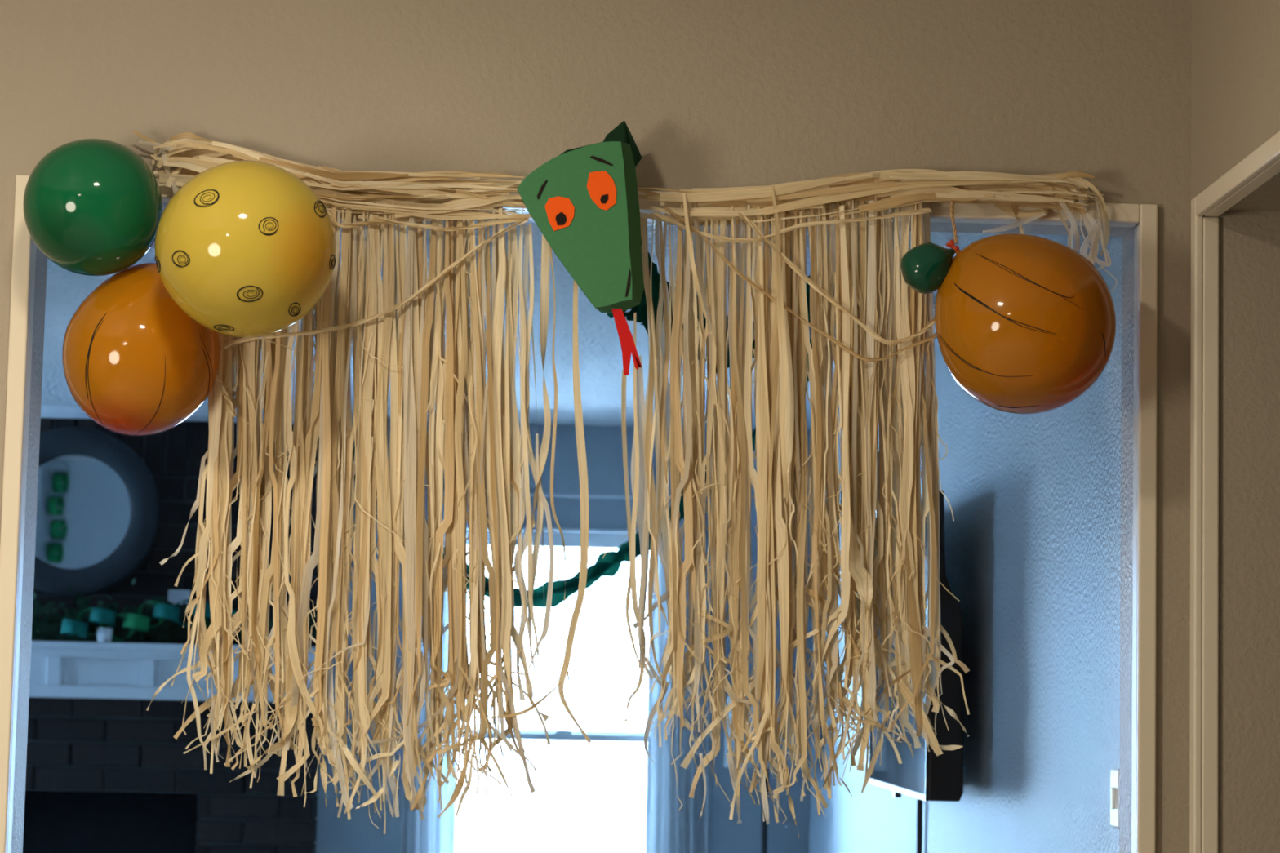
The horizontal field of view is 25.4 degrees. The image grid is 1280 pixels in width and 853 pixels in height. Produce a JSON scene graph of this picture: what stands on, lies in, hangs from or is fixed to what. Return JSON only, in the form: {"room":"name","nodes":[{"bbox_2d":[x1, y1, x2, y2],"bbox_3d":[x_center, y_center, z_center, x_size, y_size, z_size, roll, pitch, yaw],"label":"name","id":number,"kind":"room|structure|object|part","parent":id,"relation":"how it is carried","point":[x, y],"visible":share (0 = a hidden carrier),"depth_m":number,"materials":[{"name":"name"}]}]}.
{"room":"home hallway","nodes":[
{"label":"home hallway","id":0,"kind":"room"},
{"bbox_2d":[22,417,319,852],"bbox_3d":[-2.128,1.142,10.470,1.876,2.345,0.222,1,-6,-2],"label":"wall","id":1,"kind":"structure","parent":0,"point":[104,775],"depth_m":10.38,"materials":[{"name":"brick"}]},
{"bbox_2d":[33,426,159,596],"bbox_3d":[-2.064,0.311,10.365,0.619,0.619,0.052,1,-4,-2],"label":"round mirror","id":2,"kind":"object","parent":1,"relation":"attached to","point":[98,508],"visible":0.87,"depth_m":10.36,"materials":[{"name":"grey mirror"}]},
{"bbox_3d":[-2.064,0.311,10.364,0.422,0.422,0.014,1,-4,-2],"label":"glass","id":3,"kind":"part","parent":2,"relation":"part of","materials":[{"name":"silver mirror"}]},
{"bbox_2d":[40,405,293,423],"bbox_3d":[-2.087,-0.042,10.560,1.906,0.040,0.270,1,-6,-2],"label":"trim","id":4,"kind":"structure","parent":1,"relation":"attached to","point":[46,411],"depth_m":10.45,"materials":[{"name":"white paint"}]},
{"bbox_2d":[29,640,315,702],"bbox_3d":[-2.027,0.880,10.270,1.795,0.200,0.255,1,-6,-2],"label":"mantel","id":5,"kind":"object","parent":1,"relation":"attached to","point":[58,669],"visible":0.52,"depth_m":10.20,"materials":[{"name":"white paint"}]},
{"bbox_3d":[-1.935,0.880,10.201,0.281,0.086,0.007,1,-5,-2],"label":"panel moulding","id":6,"kind":"part","parent":5,"relation":"part of","materials":[{"name":"white paint"}]},
{"bbox_2d":[96,627,113,642],"bbox_3d":[-1.918,0.747,10.185,0.060,0.051,0.060,1,-6,-2],"label":"cup","id":7,"kind":"object","parent":5,"relation":"on","point":[104,634],"visible":1,"depth_m":10.16,"materials":[{"name":"white ceramic"}]},
{"bbox_2d":[60,599,241,640],"bbox_3d":[-1.711,0.694,10.199,0.724,0.154,0.096,1,-6,-2],"label":"chain","id":8,"kind":"object","parent":5,"relation":"on","point":[140,623],"visible":0.61,"depth_m":10.17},
{"bbox_3d":[-2.036,0.950,10.188,1.775,0.045,0.014,1,-5,-2],"label":"rail","id":9,"kind":"part","parent":5,"relation":"part of","materials":[{"name":"white paint"}]},
{"bbox_3d":[-2.033,0.811,10.201,1.775,0.033,0.014,1,-5,-2],"label":"rail","id":10,"kind":"part","parent":5,"relation":"part of","materials":[{"name":"white paint"}]},
{"bbox_2d":[31,577,317,645],"bbox_3d":[-1.714,0.672,10.308,1.123,0.244,0.185,1,-6,-2],"label":"leaf garland","id":11,"kind":"object","parent":5,"relation":"on","point":[168,632],"visible":0.4,"depth_m":10.26,"materials":[{"name":"green plant"}]},
{"bbox_3d":[-1.607,0.888,10.210,0.244,0.086,0.007,1,-5,-2],"label":"panel moulding","id":12,"kind":"part","parent":5,"relation":"part of","materials":[{"name":"white paint"}]},
{"bbox_3d":[-1.305,0.895,10.219,0.239,0.086,0.007,1,-5,-2],"label":"panel moulding","id":13,"kind":"part","parent":5,"relation":"part of","materials":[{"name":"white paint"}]},
{"bbox_2d":[168,589,190,604],"bbox_3d":[-1.688,0.625,10.422,0.080,0.054,0.026,1,-6,-2],"label":"wall outlet","id":14,"kind":"object","parent":1,"relation":"attached to","point":[175,596],"visible":0.89,"depth_m":10.41,"materials":[{"name":"white paint"}]},
{"bbox_2d":[170,594,177,599],"bbox_3d":[-1.706,0.624,10.411,0.022,0.022,0.004,1,-5,-2],"label":"socket","id":15,"kind":"object","parent":14,"relation":"attached to","point":[173,597],"depth_m":10.41,"materials":[{"name":"white paint"}]},
{"bbox_2d":[180,594,186,599],"bbox_3d":[-1.670,0.625,10.412,0.022,0.022,0.004,1,-5,-2],"label":"socket","id":16,"kind":"object","parent":14,"relation":"attached to","point":[183,597],"depth_m":10.41,"materials":[{"name":"white paint"}]},
{"bbox_2d":[40,219,1003,431],"bbox_3d":[-1.957,-0.373,7.822,5.900,0.100,6.190,1,-6,-2],"label":"ceiling","id":17,"kind":"structure","parent":0,"point":[599,347],"depth_m":8.28,"materials":[{"name":"white paint"}]},
{"bbox_2d":[352,337,812,608],"bbox_3d":[0.179,0.120,8.342,1.160,0.769,3.484,4,-6,-28],"label":"paper streamer","id":18,"kind":"object","parent":17,"relation":"hanging from","point":[610,566],"visible":0.19,"depth_m":9.58},
{"bbox_2d":[607,252,834,373],"bbox_3d":[0.221,-0.282,5.666,0.140,0.435,1.717,0,-6,17],"label":"paper streamer","id":19,"kind":"object","parent":17,"relation":"hanging from","point":[641,310],"visible":0.12,"depth_m":4.90},
{"bbox_2d":[314,419,811,852],"bbox_3d":[-2.118,1.142,10.652,5.605,2.380,0.140,1,-6,-2],"label":"wall","id":20,"kind":"structure","parent":0,"point":[603,444],"depth_m":10.64,"materials":[{"name":"blue paint"}]},
{"bbox_2d":[461,525,654,852],"bbox_3d":[-0.361,1.175,10.655,0.953,1.589,0.150,1,-6,-2],"label":"window","id":21,"kind":"structure","parent":20,"relation":"in","point":[597,538],"depth_m":10.69,"materials":[{"name":"white paint"}]},
{"bbox_3d":[-0.361,1.175,10.655,0.953,1.589,0.150,1,-5,-2],"label":"frame","id":22,"kind":"part","parent":21,"relation":"part of","materials":[{"name":"white paint"}]},
{"bbox_3d":[-0.369,1.538,10.626,0.833,0.781,0.030,1,-5,-2],"label":"sash","id":23,"kind":"part","parent":21,"relation":"part of","materials":[{"name":"white paint"}]},
{"bbox_3d":[-0.354,0.786,10.738,0.833,0.773,0.030,1,-5,-2],"label":"sash","id":24,"kind":"part","parent":21,"relation":"part of","materials":[{"name":"white paint"}]},
{"bbox_2d":[425,491,706,500],"bbox_3d":[-0.305,0.262,10.660,1.244,0.028,0.108,1,-6,-2],"label":"curtain rod","id":25,"kind":"object","parent":20,"relation":"attached to","point":[531,495],"visible":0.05,"depth_m":10.62,"materials":[{"name":"white paint"}]},
{"bbox_2d":[399,494,457,852],"bbox_3d":[-0.777,1.273,10.496,0.212,2.047,0.063,1,-6,-2],"label":"curtain","id":26,"kind":"object","parent":25,"relation":"hanging from","point":[433,834],"visible":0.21,"depth_m":10.49,"materials":[{"name":"white fabric"}]},
{"bbox_2d":[648,499,713,852],"bbox_3d":[0.153,1.295,10.522,0.237,2.047,0.064,1,-6,-2],"label":"curtain","id":27,"kind":"object","parent":25,"relation":"hanging from","point":[671,830],"visible":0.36,"depth_m":10.53,"materials":[{"name":"white fabric"}]},
{"bbox_2d":[0,0,1191,852],"bbox_3d":[-1.636,0.396,4.572,6.200,2.720,0.170,1,-6,-2],"label":"wall","id":28,"kind":"structure","parent":0,"point":[708,93],"depth_m":4.62,"materials":[{"name":"paint"}]},
{"bbox_2d":[0,174,36,852],"bbox_3d":[-1.012,0.678,4.490,0.029,2.170,0.051,1,-6,-2],"label":"trim","id":29,"kind":"structure","parent":28,"relation":"attached to","point":[24,252],"depth_m":4.53,"materials":[{"name":"white wood"}]},
{"bbox_2d":[11,246,47,852],"bbox_3d":[-1.010,0.694,4.563,0.007,2.152,0.170,1,-6,-2],"label":"trim","id":30,"kind":"structure","parent":28,"relation":"attached to","point":[25,640],"depth_m":4.64,"materials":[{"name":"paint"}]},
{"bbox_2d":[22,138,162,275],"bbox_3d":[-0.854,-0.343,4.444,0.214,0.214,0.214,3,-6,-19],"label":"balloon","id":31,"kind":"object","parent":28,"relation":"attached to","point":[91,206],"visible":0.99,"depth_m":4.37,"materials":[{"name":"green rubber"}]},
{"bbox_2d":[62,262,219,435],"bbox_3d":[-0.785,-0.134,4.486,0.246,0.300,0.246,-1,-6,24],"label":"balloon","id":32,"kind":"object","parent":31,"relation":"hanging from","point":[135,362],"visible":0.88,"depth_m":4.39,"materials":[{"name":"orange rubber"}]},
{"bbox_2d":[154,160,335,337],"bbox_3d":[-0.598,-0.269,4.315,0.270,0.268,0.275,3,-6,-17],"label":"balloon","id":33,"kind":"object","parent":31,"relation":"attached to","point":[244,248],"visible":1,"depth_m":4.22,"materials":[{"name":"yellow rubber"}]},
{"bbox_2d":[154,256,160,272],"bbox_3d":[-0.727,-0.244,4.285,0.007,0.026,0.045,3,-6,-16],"label":"spiral","id":34,"kind":"object","parent":33,"relation":"attached to","point":[157,259],"depth_m":4.28,"materials":[{"name":"black paint"}]},
{"bbox_2d":[172,250,190,266],"bbox_3d":[-0.680,-0.248,4.211,0.040,0.025,0.007,-3,-7,40],"label":"spiral","id":35,"kind":"object","parent":33,"relation":"attached to","point":[180,258],"depth_m":4.21,"materials":[{"name":"black paint"}]},
{"bbox_2d":[193,189,219,207],"bbox_3d":[-0.641,-0.338,4.208,0.041,0.032,0.009,5,-39,35],"label":"spiral","id":36,"kind":"object","parent":33,"relation":"attached to","point":[202,197],"depth_m":4.21,"materials":[{"name":"black paint"}]},
{"bbox_2d":[213,324,234,331],"bbox_3d":[-0.625,-0.148,4.263,0.034,0.008,0.021,-2,-6,30],"label":"spiral","id":37,"kind":"object","parent":33,"relation":"attached to","point":[216,327],"depth_m":4.26,"materials":[{"name":"black paint"}]},
{"bbox_2d":[236,285,262,302],"bbox_3d":[-0.577,-0.196,4.202,0.039,0.023,0.018,2,-6,-7],"label":"spiral","id":38,"kind":"object","parent":33,"relation":"attached to","point":[244,293],"depth_m":4.20,"materials":[{"name":"black paint"}]},
{"bbox_2d":[257,217,278,235],"bbox_3d":[-0.547,-0.295,4.191,0.030,0.029,0.004,3,-6,-22],"label":"spiral","id":39,"kind":"object","parent":33,"relation":"attached to","point":[266,225],"depth_m":4.19,"materials":[{"name":"black paint"}]},
{"bbox_2d":[288,302,301,316],"bbox_3d":[-0.517,-0.175,4.261,0.016,0.018,0.036,0,-6,9],"label":"spiral","id":40,"kind":"object","parent":33,"relation":"attached to","point":[294,308],"depth_m":4.26,"materials":[{"name":"black paint"}]},
{"bbox_2d":[314,200,326,217],"bbox_3d":[-0.479,-0.327,4.286,0.013,0.031,0.061,0,-6,8],"label":"spiral","id":41,"kind":"object","parent":33,"relation":"attached to","point":[320,211],"depth_m":4.28,"materials":[{"name":"black paint"}]},
{"bbox_2d":[328,254,335,270],"bbox_3d":[-0.464,-0.247,4.304,0.005,0.023,0.050,1,-6,3],"label":"spiral","id":42,"kind":"object","parent":33,"relation":"attached to","point":[331,257],"depth_m":4.29,"materials":[{"name":"black paint"}]},
{"bbox_2d":[133,130,591,834],"bbox_3d":[-0.445,0.087,4.516,0.756,1.110,0.079,1,-6,-1],"label":"raffia fringe curtain","id":43,"kind":"object","parent":28,"relation":"hanging from","point":[394,325],"visible":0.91,"depth_m":4.50,"materials":[{"name":"beige wicker"}]},
{"bbox_3d":[-0.658,-0.069,4.498,0.045,0.109,0.012,1,-5,-2],"label":"tie cord","id":44,"kind":"part","parent":43,"relation":"part of","materials":[{"name":"beige fabric"}]},
{"bbox_3d":[-0.425,-0.226,4.519,0.491,0.231,0.010,1,-5,-2],"label":"tie cord","id":45,"kind":"part","parent":43,"relation":"part of","materials":[{"name":"beige fabric"}]},
{"bbox_3d":[-0.338,-0.326,4.532,0.323,0.031,0.011,1,-5,-2],"label":"tie cord","id":46,"kind":"part","parent":43,"relation":"part of","materials":[{"name":"beige fabric"}]},
{"bbox_2d":[156,178,1139,226],"bbox_3d":[-0.082,-0.365,4.618,1.787,0.031,0.051,1,-6,-2],"label":"trim","id":47,"kind":"structure","parent":28,"relation":"attached to","point":[1119,215],"depth_m":4.61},
{"bbox_2d":[162,202,1136,236],"bbox_3d":[-0.084,-0.353,4.691,1.813,0.007,0.170,1,-6,-2],"label":"trim","id":48,"kind":"structure","parent":28,"relation":"attached to","point":[935,226],"depth_m":4.75,"materials":[{"name":"paint"}]},
{"bbox_2d":[602,168,1117,838],"bbox_3d":[0.352,0.117,4.528,0.820,1.074,0.088,1,-6,-2],"label":"raffia fringe curtain","id":49,"kind":"object","parent":28,"relation":"hanging from","point":[885,329],"visible":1,"depth_m":4.53,"materials":[{"name":"beige wicker"}]},
{"bbox_2d":[516,120,644,375],"bbox_3d":[-0.093,-0.285,4.476,0.204,0.415,0.094,1,-6,-2],"label":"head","id":50,"kind":"object","parent":49,"relation":"attached to","point":[584,200],"visible":1,"depth_m":4.44},
{"bbox_3d":[0.242,-0.324,4.549,0.450,0.064,0.010,1,-5,-2],"label":"tie cord","id":51,"kind":"part","parent":49,"relation":"part of","materials":[{"name":"beige fabric"}]},
{"bbox_3d":[0.258,-0.226,4.540,0.446,0.243,0.008,1,-5,-2],"label":"tie cord","id":52,"kind":"part","parent":49,"relation":"part of","materials":[{"name":"beige fabric"}]},
{"bbox_3d":[0.317,-0.236,4.543,0.327,0.210,0.011,1,-5,-2],"label":"tie cord","id":53,"kind":"part","parent":49,"relation":"part of","materials":[{"name":"beige fabric"}]},
{"bbox_2d":[950,200,958,244],"bbox_3d":[0.499,-0.326,4.526,0.010,0.083,0.080,1,-6,1],"label":"twine","id":54,"kind":"object","parent":49,"relation":"hanging from","point":[953,219],"visible":1,"depth_m":4.52,"materials":[{"name":"fabric"}]},
{"bbox_2d":[934,233,1115,414],"bbox_3d":[0.608,-0.162,4.479,0.281,0.286,0.280,3,-6,-18],"label":"balloon","id":55,"kind":"object","parent":49,"relation":"attached to","point":[1025,324],"visible":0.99,"depth_m":4.38,"materials":[{"name":"orange rubber"}]},
{"bbox_2d":[900,241,955,294],"bbox_3d":[0.451,-0.250,4.485,0.082,0.083,0.083,-2,-6,29],"label":"balloon","id":56,"kind":"object","parent":55,"relation":"attached to","point":[925,267],"visible":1,"depth_m":4.46,"materials":[{"name":"green rubber"}]},
{"bbox_2d":[1131,204,1157,852],"bbox_3d":[0.803,0.720,4.540,0.029,2.170,0.051,1,-6,-2],"label":"trim","id":57,"kind":"structure","parent":28,"relation":"attached to","point":[1145,233],"depth_m":4.57,"materials":[{"name":"white wood"}]},
{"bbox_2d":[808,234,1122,852],"bbox_3d":[0.795,0.927,7.784,0.150,2.380,6.180,1,-6,-2],"label":"wall","id":58,"kind":"structure","parent":0,"point":[1033,541],"depth_m":5.81,"materials":[{"name":"blue paint"}]},
{"bbox_2d":[868,489,963,852],"bbox_3d":[0.674,0.969,6.952,0.135,1.532,1.382,1,-6,-2],"label":"television","id":59,"kind":"object","parent":58,"relation":"attached to","point":[930,777],"visible":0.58,"depth_m":6.31,"materials":[{"name":"black plastic"}]},
{"bbox_2d":[1110,768,1119,828],"bbox_3d":[0.801,0.626,4.787,0.016,0.098,0.074,1,-6,-2],"label":"light switch","id":60,"kind":"object","parent":58,"relation":"attached to","point":[1114,773],"visible":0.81,"depth_m":4.78,"materials":[{"name":"white paint"}]},
{"bbox_2d":[1119,222,1138,852],"bbox_3d":[0.797,0.736,4.612,0.007,2.152,0.170,1,-6,-2],"label":"trim","id":61,"kind":"structure","parent":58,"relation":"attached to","point":[1127,239],"depth_m":4.70,"materials":[{"name":"paint"}]},
{"bbox_2d":[1191,0,1279,852],"bbox_3d":[1.025,0.194,1.896,0.130,2.720,5.750,1,-6,-2],"label":"wall","id":62,"kind":"structure","parent":0,"point":[1235,88],"depth_m":4.50,"materials":[{"name":"paint"}]},
{"bbox_2d":[1189,196,1218,852],"bbox_3d":[0.885,0.714,4.463,0.039,2.172,0.034,1,-6,-2],"label":"trim","id":63,"kind":"structure","parent":62,"relation":"attached to","point":[1204,398],"depth_m":4.50,"materials":[{"name":"white wood"}]},
{"bbox_2d":[1195,130,1279,216],"bbox_3d":[0.927,-0.414,3.904,0.039,0.033,1.296,1,-6,-2],"label":"trim","id":64,"kind":"structure","parent":62,"relation":"attached to","point":[1263,163],"depth_m":4.28,"materials":[{"name":"white wood"}]},
{"bbox_3d":[-1.173,1.836,4.714,7.400,0.100,12.000,1,-6,-2],"label":"floor","id":65,"kind":"structure","parent":0,"visible":0},
{"bbox_2d":[724,697,806,852],"bbox_3d":[0.441,1.634,10.158,0.297,1.414,0.297,0,-6,17],"label":"floor lamp","id":66,"kind":"object","parent":65,"relation":"on","point":[764,827],"visible":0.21,"depth_m":10.11,"materials":[{"name":"metal"}]},
{"bbox_3d":[0.452,1.100,10.210,0.297,0.249,0.297,1,-5,-2],"label":"lamp shade","id":67,"kind":"part","parent":66,"relation":"part of","materials":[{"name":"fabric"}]},
{"label":"outside","id":68,"kind":"structure","parent":0,"visible":0},
{"bbox_2d":[455,764,645,852],"bbox_3d":[-1.233,5.523,40.138,60.000,0.050,59.000,1,-6,-2],"label":"window pane","id":69,"kind":"structure","parent":68,"point":[606,803],"depth_m":43.14,"materials":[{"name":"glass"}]}
]}

